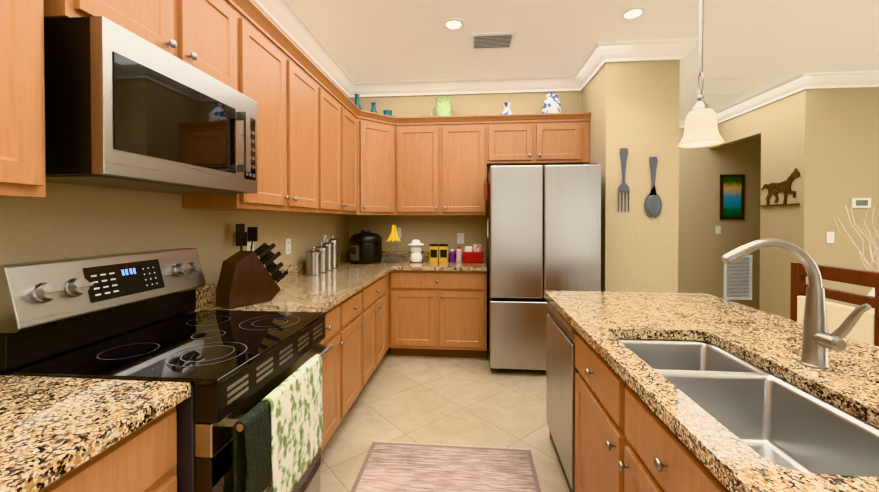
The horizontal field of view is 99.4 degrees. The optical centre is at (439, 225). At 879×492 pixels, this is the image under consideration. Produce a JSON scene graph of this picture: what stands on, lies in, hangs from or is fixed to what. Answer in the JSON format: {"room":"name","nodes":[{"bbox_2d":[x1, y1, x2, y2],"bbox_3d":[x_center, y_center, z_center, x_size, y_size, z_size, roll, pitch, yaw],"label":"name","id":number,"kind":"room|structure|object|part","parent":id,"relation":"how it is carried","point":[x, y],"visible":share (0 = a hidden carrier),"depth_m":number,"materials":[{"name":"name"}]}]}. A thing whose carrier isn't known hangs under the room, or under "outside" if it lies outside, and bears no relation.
{"room":"kitchen","nodes":[
{"label":"kitchen","id":0,"kind":"room"},
{"bbox_2d":[0,7,348,370],"bbox_3d":[-1.450,-0.109,0.607,0.150,2.920,7.700,0,1,5],"label":"wall","id":1,"kind":"structure","parent":0,"point":[63,221],"depth_m":1.59,"materials":[{"name":"paint"}]},
{"bbox_2d":[0,0,59,197],"bbox_3d":[-1.218,-0.587,0.619,0.302,1.036,0.774,0,1,5],"label":"upper cabinet","id":2,"kind":"object","parent":1,"relation":"attached to","point":[22,87],"depth_m":0.93,"materials":[{"name":"brown wood"}]},
{"bbox_2d":[60,0,243,93],"bbox_3d":[-1.148,-0.854,1.436,0.302,0.520,0.764,0,1,5],"label":"upper cabinet","id":3,"kind":"object","parent":1,"relation":"attached to","point":[207,35],"depth_m":1.48,"materials":[{"name":"brown wood"}]},
{"bbox_2d":[44,16,257,193],"bbox_3d":[-1.081,-0.367,1.436,0.436,0.445,0.756,0,1,5],"label":"microwave","id":4,"kind":"object","parent":3,"relation":"attached to","point":[125,108],"visible":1,"depth_m":1.16,"materials":[{"name":"silver metal"}]},
{"bbox_2d":[246,242,253,250],"bbox_3d":[-1.216,0.171,2.397,0.008,0.120,0.075,0,1,5],"label":"electrical outlet","id":5,"kind":"object","parent":1,"relation":"attached to","point":[248,247],"visible":0.33,"depth_m":2.38,"materials":[{"name":"white plastic"}]},
{"bbox_2d":[183,0,323,213],"bbox_3d":[-1.075,-0.605,2.293,0.302,1.036,0.949,0,1,5],"label":"upper cabinet","id":6,"kind":"object","parent":1,"relation":"attached to","point":[321,150],"depth_m":2.20,"materials":[{"name":"brown wood"}]},
{"bbox_2d":[196,251,348,306],"bbox_3d":[-1.247,0.371,1.938,0.020,0.099,4.816,0,1,5],"label":"backsplash","id":7,"kind":"structure","parent":1,"relation":"attached to","point":[206,294],"depth_m":2.05,"materials":[{"name":"beige stone"}]},
{"bbox_2d":[285,238,290,253],"bbox_3d":[-1.173,0.166,2.895,0.008,0.120,0.075,0,1,5],"label":"electrical outlet","id":8,"kind":"object","parent":1,"relation":"attached to","point":[287,246],"visible":1,"depth_m":2.89,"materials":[{"name":"white plastic"}]},
{"bbox_2d":[252,0,355,97],"bbox_3d":[-1.320,-1.500,0.554,0.113,0.134,7.548,0,1,5],"label":"crown molding","id":9,"kind":"structure","parent":1,"relation":"attached to","point":[286,19],"depth_m":3.08,"materials":[{"name":"white wood"}]},
{"bbox_2d":[324,76,359,215],"bbox_3d":[-0.994,-0.616,3.238,0.302,1.036,0.949,0,1,5],"label":"upper cabinet","id":10,"kind":"object","parent":1,"relation":"attached to","point":[341,127],"depth_m":3.19,"materials":[{"name":"brown wood"}]},
{"bbox_2d":[360,109,395,215],"bbox_3d":[-0.776,-0.624,4.000,0.607,1.036,0.606,0,1,5],"label":"upper cabinet","id":11,"kind":"object","parent":1,"relation":"attached to","point":[378,138],"depth_m":3.84,"materials":[{"name":"brown wood"}]},
{"bbox_2d":[350,94,361,112],"bbox_3d":[-0.905,-1.250,4.091,0.170,0.362,0.170,0,1,5],"label":"vase","id":12,"kind":"object","parent":11,"relation":"on","point":[357,103],"visible":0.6,"depth_m":4.07,"materials":[{"name":"ceramic"}]},
{"bbox_2d":[370,102,377,121],"bbox_3d":[-0.724,-1.205,4.096,0.144,0.272,0.144,0,1,5],"label":"vase","id":13,"kind":"object","parent":11,"relation":"on","point":[373,108],"visible":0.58,"depth_m":4.07,"materials":[{"name":"ceramic"}]},
{"bbox_2d":[383,110,396,116],"bbox_3d":[-0.553,-1.163,4.112,0.177,0.187,0.140,0,1,5],"label":"vase","id":14,"kind":"object","parent":11,"relation":"on","point":[387,112],"visible":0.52,"depth_m":4.07,"materials":[{"name":"ceramic"}]},
{"bbox_3d":[0.179,-1.078,1.669,2.342,0.075,4.515,0,1,5],"label":"crown wood","id":15,"kind":"part","parent":11,"relation":"part of","materials":[{"name":"brown wood"}]},
{"bbox_2d":[236,224,257,250],"bbox_3d":[-1.156,0.205,2.202,0.133,0.425,0.130,0,1,5],"label":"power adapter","id":16,"kind":"object","parent":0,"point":[243,237],"visible":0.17,"depth_m":2.22,"materials":[{"name":"black plastic"}]},
{"bbox_2d":[320,347,569,491],"bbox_3d":[2.553,1.383,2.238,7.850,0.100,11.600,0,1,5],"label":"floor","id":17,"kind":"structure","parent":0,"point":[463,402],"depth_m":2.62,"materials":[{"name":"tile"}]},
{"bbox_2d":[40,407,176,491],"bbox_3d":[-1.051,0.912,0.678,0.627,0.875,0.766,0,1,5],"label":"base cabinet","id":18,"kind":"object","parent":17,"relation":"on","point":[146,461],"depth_m":0.89,"materials":[{"name":"brown wood"}]},
{"bbox_2d":[0,375,190,491],"bbox_3d":[-1.072,0.459,0.283,0.652,0.039,1.546,0,1,5],"label":"countertop","id":19,"kind":"structure","parent":18,"relation":"on","point":[50,427],"depth_m":0.84,"materials":[{"name":"beige stone"}]},
{"bbox_2d":[0,248,332,491],"bbox_3d":[-0.905,0.729,1.433,0.788,1.224,0.762,0,1,5],"label":"range","id":20,"kind":"object","parent":17,"relation":"on","point":[249,410],"visible":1,"depth_m":1.24,"materials":[{"name":"grey metal"}]},
{"bbox_2d":[14,310,325,385],"bbox_3d":[-0.886,0.428,1.428,0.625,0.017,0.762,0,1,5],"label":"cooktop","id":21,"kind":"object","parent":20,"relation":"in","point":[202,347],"depth_m":1.26,"materials":[{"name":"black glass"}]},
{"bbox_2d":[233,401,270,491],"bbox_3d":[-0.558,0.684,1.116,0.043,0.259,0.127,0,1,5],"label":"towel","id":22,"kind":"object","parent":20,"relation":"hanging from","point":[251,430],"depth_m":1.09,"materials":[{"name":"green fabric"}]},
{"bbox_2d":[262,354,322,491],"bbox_3d":[-0.535,0.746,1.391,0.044,0.389,0.408,0,1,5],"label":"towel","id":23,"kind":"object","parent":20,"relation":"hanging from","point":[295,407],"depth_m":1.35,"materials":[{"name":"fabric"}]},
{"bbox_2d":[321,303,343,451],"bbox_3d":[-0.932,0.897,2.067,0.627,0.875,0.486,0,1,5],"label":"base cabinet","id":24,"kind":"object","parent":17,"relation":"on","point":[333,361],"depth_m":2.16,"materials":[{"name":"brown wood"}]},
{"bbox_2d":[344,291,363,416],"bbox_3d":[-0.892,0.892,2.533,0.627,0.875,0.450,0,1,5],"label":"base cabinet","id":25,"kind":"object","parent":17,"relation":"on","point":[354,307],"depth_m":2.53,"materials":[{"name":"brown wood"}]},
{"bbox_2d":[364,275,387,385],"bbox_3d":[-0.841,0.885,3.131,0.627,0.875,0.750,0,1,5],"label":"base cabinet","id":26,"kind":"object","parent":17,"relation":"on","point":[376,296],"depth_m":3.09,"materials":[{"name":"brown wood"}]},
{"bbox_2d":[388,271,486,357],"bbox_3d":[0.005,0.876,3.940,0.959,0.875,0.626,0,1,5],"label":"base cabinet","id":27,"kind":"object","parent":17,"relation":"on","point":[431,313],"depth_m":3.64,"materials":[{"name":"brown wood"}]},
{"bbox_2d":[187,259,399,312],"bbox_3d":[-0.834,0.428,3.065,0.652,0.039,2.502,0,1,5],"label":"countertop","id":28,"kind":"structure","parent":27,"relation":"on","point":[322,292],"depth_m":2.44,"materials":[{"name":"beige stone"}]},
{"bbox_2d":[216,243,288,308],"bbox_3d":[-1.011,0.261,2.047,0.132,0.316,0.352,0,1,33],"label":"knife block","id":29,"kind":"object","parent":28,"relation":"on","point":[256,276],"visible":1,"depth_m":1.96,"materials":[{"name":"brown wood"}]},
{"bbox_2d":[306,246,321,274],"bbox_3d":[-1.038,0.292,3.075,0.126,0.231,0.126,0,1,5],"label":"canister","id":30,"kind":"object","parent":28,"relation":"on","point":[313,261],"visible":1,"depth_m":3.03,"materials":[{"name":"silver metal"}]},
{"bbox_2d":[315,242,327,272],"bbox_3d":[-1.025,0.278,3.225,0.118,0.256,0.118,0,1,5],"label":"canister","id":31,"kind":"object","parent":28,"relation":"on","point":[324,259],"visible":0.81,"depth_m":3.19,"materials":[{"name":"silver metal"}]},
{"bbox_2d":[322,239,332,269],"bbox_3d":[-1.013,0.264,3.364,0.110,0.281,0.110,0,1,5],"label":"canister","id":32,"kind":"object","parent":28,"relation":"on","point":[329,245],"visible":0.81,"depth_m":3.33,"materials":[{"name":"silver metal"}]},
{"bbox_2d":[328,235,337,268],"bbox_3d":[-1.002,0.250,3.493,0.102,0.306,0.102,0,1,5],"label":"canister","id":33,"kind":"object","parent":28,"relation":"on","point":[335,250],"visible":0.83,"depth_m":3.46,"materials":[{"name":"silver metal"}]},
{"bbox_2d":[349,230,381,263],"bbox_3d":[-0.785,0.224,3.976,0.362,0.347,0.344,0,1,5],"label":"pressure cooker","id":34,"kind":"object","parent":28,"relation":"on","point":[365,246],"visible":1,"depth_m":3.83,"materials":[{"name":"black plastic"}]},
{"bbox_2d":[383,225,404,262],"bbox_3d":[-0.483,0.195,3.990,0.235,0.403,0.235,0,1,5],"label":"stand","id":35,"kind":"object","parent":28,"relation":"on","point":[393,235],"visible":1,"depth_m":3.95,"materials":[{"name":"grey metal"}]},
{"bbox_2d":[392,259,486,270],"bbox_3d":[0.027,0.418,3.920,0.917,0.039,0.651,0,1,5],"label":"countertop","id":36,"kind":"structure","parent":27,"relation":"on","point":[404,265],"depth_m":3.63,"materials":[{"name":"beige stone"}]},
{"bbox_2d":[408,240,424,262],"bbox_3d":[-0.251,0.276,4.002,0.184,0.242,0.184,0,1,5],"label":"jar","id":37,"kind":"object","parent":36,"relation":"on","point":[416,250],"visible":1,"depth_m":3.95,"materials":[{"name":"white ceramic"}]},
{"bbox_2d":[429,244,438,261],"bbox_3d":[-0.058,0.302,4.035,0.094,0.190,0.094,0,1,5],"label":"canister","id":38,"kind":"object","parent":36,"relation":"on","point":[434,252],"visible":1,"depth_m":3.99,"materials":[{"name":"yellow plastic"}]},
{"bbox_2d":[439,244,447,261],"bbox_3d":[0.047,0.302,4.026,0.094,0.190,0.094,0,1,5],"label":"canister","id":39,"kind":"object","parent":36,"relation":"on","point":[443,252],"visible":1,"depth_m":3.98,"materials":[{"name":"yellow plastic"}]},
{"bbox_2d":[449,249,454,261],"bbox_3d":[0.138,0.330,4.039,0.064,0.133,0.064,0,1,5],"label":"bottle","id":40,"kind":"object","parent":36,"relation":"on","point":[451,255],"visible":1,"depth_m":4.01,"materials":[{"name":"purple plastic"}]},
{"bbox_2d":[456,247,461,261],"bbox_3d":[0.211,0.316,4.013,0.064,0.163,0.064,0,1,5],"label":"bottle","id":41,"kind":"object","parent":36,"relation":"on","point":[459,254],"visible":1,"depth_m":3.99,"materials":[{"name":"pink plastic"}]},
{"bbox_2d":[464,244,482,262],"bbox_3d":[0.362,0.302,4.010,0.200,0.190,0.150,0,1,5],"label":"basket","id":42,"kind":"object","parent":36,"relation":"on","point":[475,255],"visible":1,"depth_m":3.94,"materials":[{"name":"red plastic"}]},
{"bbox_2d":[350,440,540,491],"bbox_3d":[-0.001,1.336,1.485,0.950,0.009,1.565,0,1,5],"label":"kitchen rug","id":43,"kind":"object","parent":17,"relation":"on","point":[397,467],"visible":1,"depth_m":2.02,"materials":[{"name":"fabric"}]},
{"bbox_2d":[487,163,600,370],"bbox_3d":[0.951,0.390,3.688,0.940,1.851,0.938,0,1,5],"label":"fridge","id":44,"kind":"object","parent":17,"relation":"on","point":[545,228],"visible":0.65,"depth_m":3.23,"materials":[{"name":"grey metal"}]},
{"bbox_2d":[486,182,488,236],"bbox_3d":[0.458,-0.142,3.585,0.022,0.520,0.180,0,1,5],"label":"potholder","id":45,"kind":"object","parent":44,"relation":"attached to","point":[487,202],"visible":1,"depth_m":3.51,"materials":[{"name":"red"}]},
{"bbox_2d":[545,298,735,491],"bbox_3d":[0.846,0.910,0.906,0.657,0.875,2.825,0,1,5],"label":"kitchen island","id":46,"kind":"object","parent":17,"relation":"on","point":[622,444],"depth_m":1.19,"materials":[{"name":"brown wood"}]},
{"bbox_2d":[546,300,577,491],"bbox_3d":[0.937,0.899,1.990,0.608,0.864,0.592,0,1,5],"label":"dishwasher","id":47,"kind":"object","parent":46,"relation":"in","point":[561,369],"visible":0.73,"depth_m":1.92,"materials":[{"name":"grey metal"}]},
{"bbox_2d":[544,291,878,491],"bbox_3d":[0.781,0.452,0.914,0.485,0.039,2.880,0,1,5],"label":"island countertop","id":48,"kind":"structure","parent":46,"relation":"on","point":[598,315],"depth_m":0.96,"materials":[{"name":"beige stone"}]},
{"bbox_2d":[616,334,878,473],"bbox_3d":[0.838,0.564,1.081,0.424,0.213,0.904,0,1,5],"label":"sink","id":49,"kind":"object","parent":48,"relation":"in","point":[795,426],"depth_m":1.15,"materials":[{"name":"silver metal"}]},
{"bbox_2d":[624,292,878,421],"bbox_3d":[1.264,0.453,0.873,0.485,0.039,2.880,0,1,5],"label":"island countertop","id":50,"kind":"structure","parent":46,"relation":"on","point":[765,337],"depth_m":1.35,"materials":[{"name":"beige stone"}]},
{"bbox_2d":[790,262,878,346],"bbox_3d":[1.605,0.763,1.710,0.440,1.149,0.450,0,1,5],"label":"counter stool","id":51,"kind":"object","parent":17,"relation":"on","point":[865,329],"visible":0.31,"depth_m":1.64,"materials":[{"name":"brown wood"}]},
{"bbox_3d":[2.429,0.960,2.023,0.600,0.750,0.600,0,1,5],"label":"side table","id":52,"kind":"object","parent":17,"relation":"on","visible":0},
{"bbox_2d":[834,204,878,311],"bbox_3d":[2.473,0.212,2.036,0.418,0.744,0.418,0,1,5],"label":"vase","id":53,"kind":"object","parent":52,"relation":"on","point":[872,291],"visible":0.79,"depth_m":2.09,"materials":[{"name":"white ceramic"}]},
{"bbox_2d":[349,91,581,264],"bbox_3d":[0.259,-0.150,4.274,2.630,2.920,0.100,0,1,5],"label":"wall","id":54,"kind":"structure","parent":0,"point":[426,230],"depth_m":4.24,"materials":[{"name":"paint"}]},
{"bbox_2d":[396,228,400,237],"bbox_3d":[-0.478,0.090,4.284,0.075,0.120,0.008,0,1,5],"label":"electrical outlet","id":55,"kind":"object","parent":54,"relation":"attached to","point":[398,232],"visible":0.54,"depth_m":4.28,"materials":[{"name":"white plastic"}]},
{"bbox_2d":[382,251,483,258],"bbox_3d":[-0.261,0.345,4.261,1.549,0.099,0.020,0,1,5],"label":"backsplash","id":56,"kind":"structure","parent":54,"relation":"attached to","point":[425,254],"depth_m":4.26,"materials":[{"name":"beige stone"}]},
{"bbox_2d":[396,115,487,214],"bbox_3d":[0.023,-0.625,4.084,0.970,1.036,0.302,0,1,5],"label":"upper cabinet","id":57,"kind":"object","parent":54,"relation":"attached to","point":[441,168],"depth_m":3.94,"materials":[{"name":"brown wood"}]},
{"bbox_2d":[431,96,452,124],"bbox_3d":[0.023,-1.220,4.062,0.243,0.302,0.196,0,1,5],"label":"pitcher","id":58,"kind":"object","parent":57,"relation":"on","point":[443,106],"visible":0.71,"depth_m":3.99,"materials":[{"name":"ceramic"}]},
{"bbox_2d":[457,233,463,243],"bbox_3d":[0.240,0.151,4.223,0.075,0.120,0.008,0,1,5],"label":"electrical outlet","id":59,"kind":"object","parent":54,"relation":"attached to","point":[460,238],"visible":1,"depth_m":4.22,"materials":[{"name":"white plastic"}]},
{"bbox_2d":[356,75,583,96],"bbox_3d":[0.310,-1.540,4.146,2.506,0.134,0.113,0,1,5],"label":"crown molding","id":60,"kind":"structure","parent":54,"relation":"attached to","point":[561,83],"depth_m":4.14,"materials":[{"name":"white"}]},
{"bbox_2d":[488,112,590,166],"bbox_3d":[1.027,-0.894,3.995,1.047,0.496,0.302,0,1,5],"label":"upper cabinet","id":61,"kind":"object","parent":54,"relation":"attached to","point":[550,138],"depth_m":3.85,"materials":[{"name":"brown wood"}]},
{"bbox_2d":[502,102,511,114],"bbox_3d":[0.724,-1.187,4.002,0.124,0.237,0.124,0,1,5],"label":"vase","id":62,"kind":"object","parent":61,"relation":"on","point":[507,110],"visible":0.56,"depth_m":3.97,"materials":[{"name":"ceramic"}]},
{"bbox_2d":[542,92,561,113],"bbox_3d":[1.192,-1.243,3.961,0.200,0.350,0.200,0,1,5],"label":"ginger jar","id":63,"kind":"object","parent":61,"relation":"on","point":[551,103],"visible":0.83,"depth_m":3.89,"materials":[{"name":"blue ceramic"}]},
{"bbox_2d":[572,50,603,87],"bbox_3d":[1.469,-1.535,3.663,0.113,0.134,0.600,0,1,5],"label":"crown molding","id":64,"kind":"structure","parent":54,"relation":"attached to","point":[585,73],"depth_m":3.75,"materials":[{"name":"white wood"}]},
{"bbox_2d":[287,0,878,116],"bbox_3d":[2.553,-1.637,2.204,7.850,0.100,11.600,0,1,5],"label":"ceiling","id":65,"kind":"structure","parent":0,"point":[405,40],"depth_m":3.12,"materials":[{"name":"paint"}]},
{"bbox_2d":[443,18,464,29],"bbox_3d":[0.113,-1.590,2.956,0.176,0.009,0.176,0,1,5],"label":"recessed light","id":66,"kind":"object","parent":65,"relation":"in","point":[453,24],"visible":1,"depth_m":2.95,"materials":[{"name":"white"}]},
{"bbox_2d":[470,31,516,50],"bbox_3d":[0.458,-1.591,3.237,0.380,0.012,0.300,0,1,5],"label":"ceiling vent","id":67,"kind":"object","parent":65,"relation":"in","point":[492,41],"visible":0.96,"depth_m":3.22,"materials":[{"name":"white metal"}]},
{"bbox_2d":[620,7,645,19],"bbox_3d":[1.454,-1.588,2.801,0.176,0.009,0.176,0,1,5],"label":"recessed light","id":68,"kind":"object","parent":65,"relation":"in","point":[632,13],"visible":1,"depth_m":2.80,"materials":[{"name":"white glass"}]},
{"bbox_2d":[592,38,687,63],"bbox_3d":[1.745,-1.531,3.279,0.727,0.134,0.113,0,1,5],"label":"crown molding","id":69,"kind":"structure","parent":65,"relation":"attached to","point":[662,49],"depth_m":3.27,"materials":[{"name":"white"}]},
{"bbox_2d":[678,0,723,147],"bbox_3d":[1.039,-0.949,1.478,0.151,1.257,0.151,0,1,5],"label":"pendant light","id":70,"kind":"object","parent":65,"relation":"hanging from","point":[701,129],"visible":1,"depth_m":1.47,"materials":[{"name":"white glass"}]},
{"bbox_3d":[1.039,-0.388,1.485,0.151,0.135,0.151,0,1,5],"label":"pendant shade","id":71,"kind":"part","parent":70,"relation":"part of","materials":[{"name":"white glass"}]},
{"bbox_2d":[679,76,777,96],"bbox_3d":[3.184,-1.609,4.369,1.000,0.002,0.620,0,1,5],"label":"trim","id":72,"kind":"structure","parent":65,"relation":"attached to","point":[732,86],"depth_m":4.30,"materials":[{"name":"white paint"}]},
{"bbox_2d":[582,60,679,292],"bbox_3d":[1.852,-0.144,3.767,0.630,2.920,0.840,0,1,5],"label":"wall","id":73,"kind":"structure","parent":0,"point":[633,107],"depth_m":3.35,"materials":[{"name":"paint"}]},
{"bbox_2d":[618,148,629,211],"bbox_3d":[1.657,-0.403,3.358,0.100,0.574,0.026,0,1,5],"label":"fork","id":74,"kind":"object","parent":73,"relation":"attached to","point":[623,187],"visible":1,"depth_m":3.35,"materials":[{"name":"grey metal"}]},
{"bbox_2d":[644,157,661,217],"bbox_3d":[1.910,-0.335,3.326,0.150,0.548,0.024,0,1,5],"label":"spoon","id":75,"kind":"object","parent":73,"relation":"attached to","point":[653,204],"visible":1,"depth_m":3.32,"materials":[{"name":"grey metal"}]},
{"bbox_2d":[678,128,760,309],"bbox_3d":[3.865,-0.167,5.772,3.240,2.920,0.100,0,1,5],"label":"wall","id":76,"kind":"structure","parent":0,"point":[703,247],"depth_m":5.70,"materials":[{"name":"paint"}]},
{"bbox_2d":[679,117,685,127],"bbox_3d":[3.288,-1.558,5.697,1.636,0.134,0.113,0,1,5],"label":"crown molding","id":77,"kind":"structure","parent":76,"relation":"attached to","point":[682,120],"depth_m":5.65,"materials":[{"name":"white paint"}]},
{"bbox_2d":[680,38,698,60],"bbox_3d":[2.292,-1.544,4.508,0.113,0.134,2.653,0,1,5],"label":"crown molding","id":78,"kind":"structure","parent":76,"relation":"attached to","point":[692,42],"depth_m":3.20,"materials":[{"name":"white"}]},
{"bbox_2d":[715,226,720,233],"bbox_3d":[4.249,0.074,5.686,0.075,0.120,0.008,0,1,5],"label":"light switch","id":79,"kind":"object","parent":76,"relation":"attached to","point":[717,229],"visible":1,"depth_m":5.68,"materials":[{"name":"white plastic"}]},
{"bbox_2d":[720,174,744,218],"bbox_3d":[4.438,-0.425,5.654,0.340,0.680,0.028,0,1,5],"label":"framed picture","id":80,"kind":"object","parent":76,"relation":"attached to","point":[732,196],"visible":1,"depth_m":5.65,"materials":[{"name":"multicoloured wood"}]},
{"bbox_2d":[724,255,752,299],"bbox_3d":[4.538,0.795,5.668,0.400,0.680,0.011,0,1,5],"label":"air vent","id":81,"kind":"object","parent":76,"relation":"in","point":[738,280],"visible":0.83,"depth_m":5.67,"materials":[{"name":"white metal"}]},
{"bbox_2d":[709,89,815,318],"bbox_3d":[4.090,-0.156,4.875,0.100,2.920,1.650,0,1,5],"label":"wall","id":82,"kind":"structure","parent":0,"point":[787,135],"depth_m":4.34,"materials":[{"name":"paint"}]},
{"bbox_2d":[715,78,796,123],"bbox_3d":[3.976,-1.548,4.804,0.113,0.134,1.500,0,1,5],"label":"crown molding","id":83,"kind":"structure","parent":82,"relation":"attached to","point":[784,89],"depth_m":4.65,"materials":[{"name":"white paint"}]},
{"bbox_2d":[759,168,799,206],"bbox_3d":[3.977,-0.430,4.377,0.032,0.409,0.546,0,1,5],"label":"art","id":84,"kind":"object","parent":82,"relation":"attached to","point":[774,189],"visible":0.9,"depth_m":4.32,"materials":[{"name":"brown metal"}]},
{"bbox_2d":[814,87,878,306],"bbox_3d":[5.354,-0.147,3.989,2.570,2.920,0.100,0,1,5],"label":"wall","id":85,"kind":"structure","parent":0,"point":[846,145],"depth_m":4.02,"materials":[{"name":"paint"}]},
{"bbox_2d":[826,232,833,242],"bbox_3d":[4.228,0.133,4.032,0.075,0.120,0.008,0,1,5],"label":"light switch","id":86,"kind":"object","parent":85,"relation":"attached to","point":[829,237],"visible":1,"depth_m":4.03,"materials":[{"name":"white plastic"}]},
{"bbox_2d":[792,71,878,91],"bbox_3d":[5.163,-1.538,3.881,2.635,0.134,0.113,0,1,5],"label":"crown molding","id":87,"kind":"structure","parent":85,"relation":"attached to","point":[853,79],"depth_m":3.96,"materials":[{"name":"white"}]},
{"bbox_2d":[851,198,870,207],"bbox_3d":[4.516,-0.237,3.996,0.180,0.100,0.022,0,1,5],"label":"thermostat","id":88,"kind":"object","parent":85,"relation":"attached to","point":[860,202],"visible":0.9,"depth_m":3.99,"materials":[{"name":"white plastic"}]}
]}

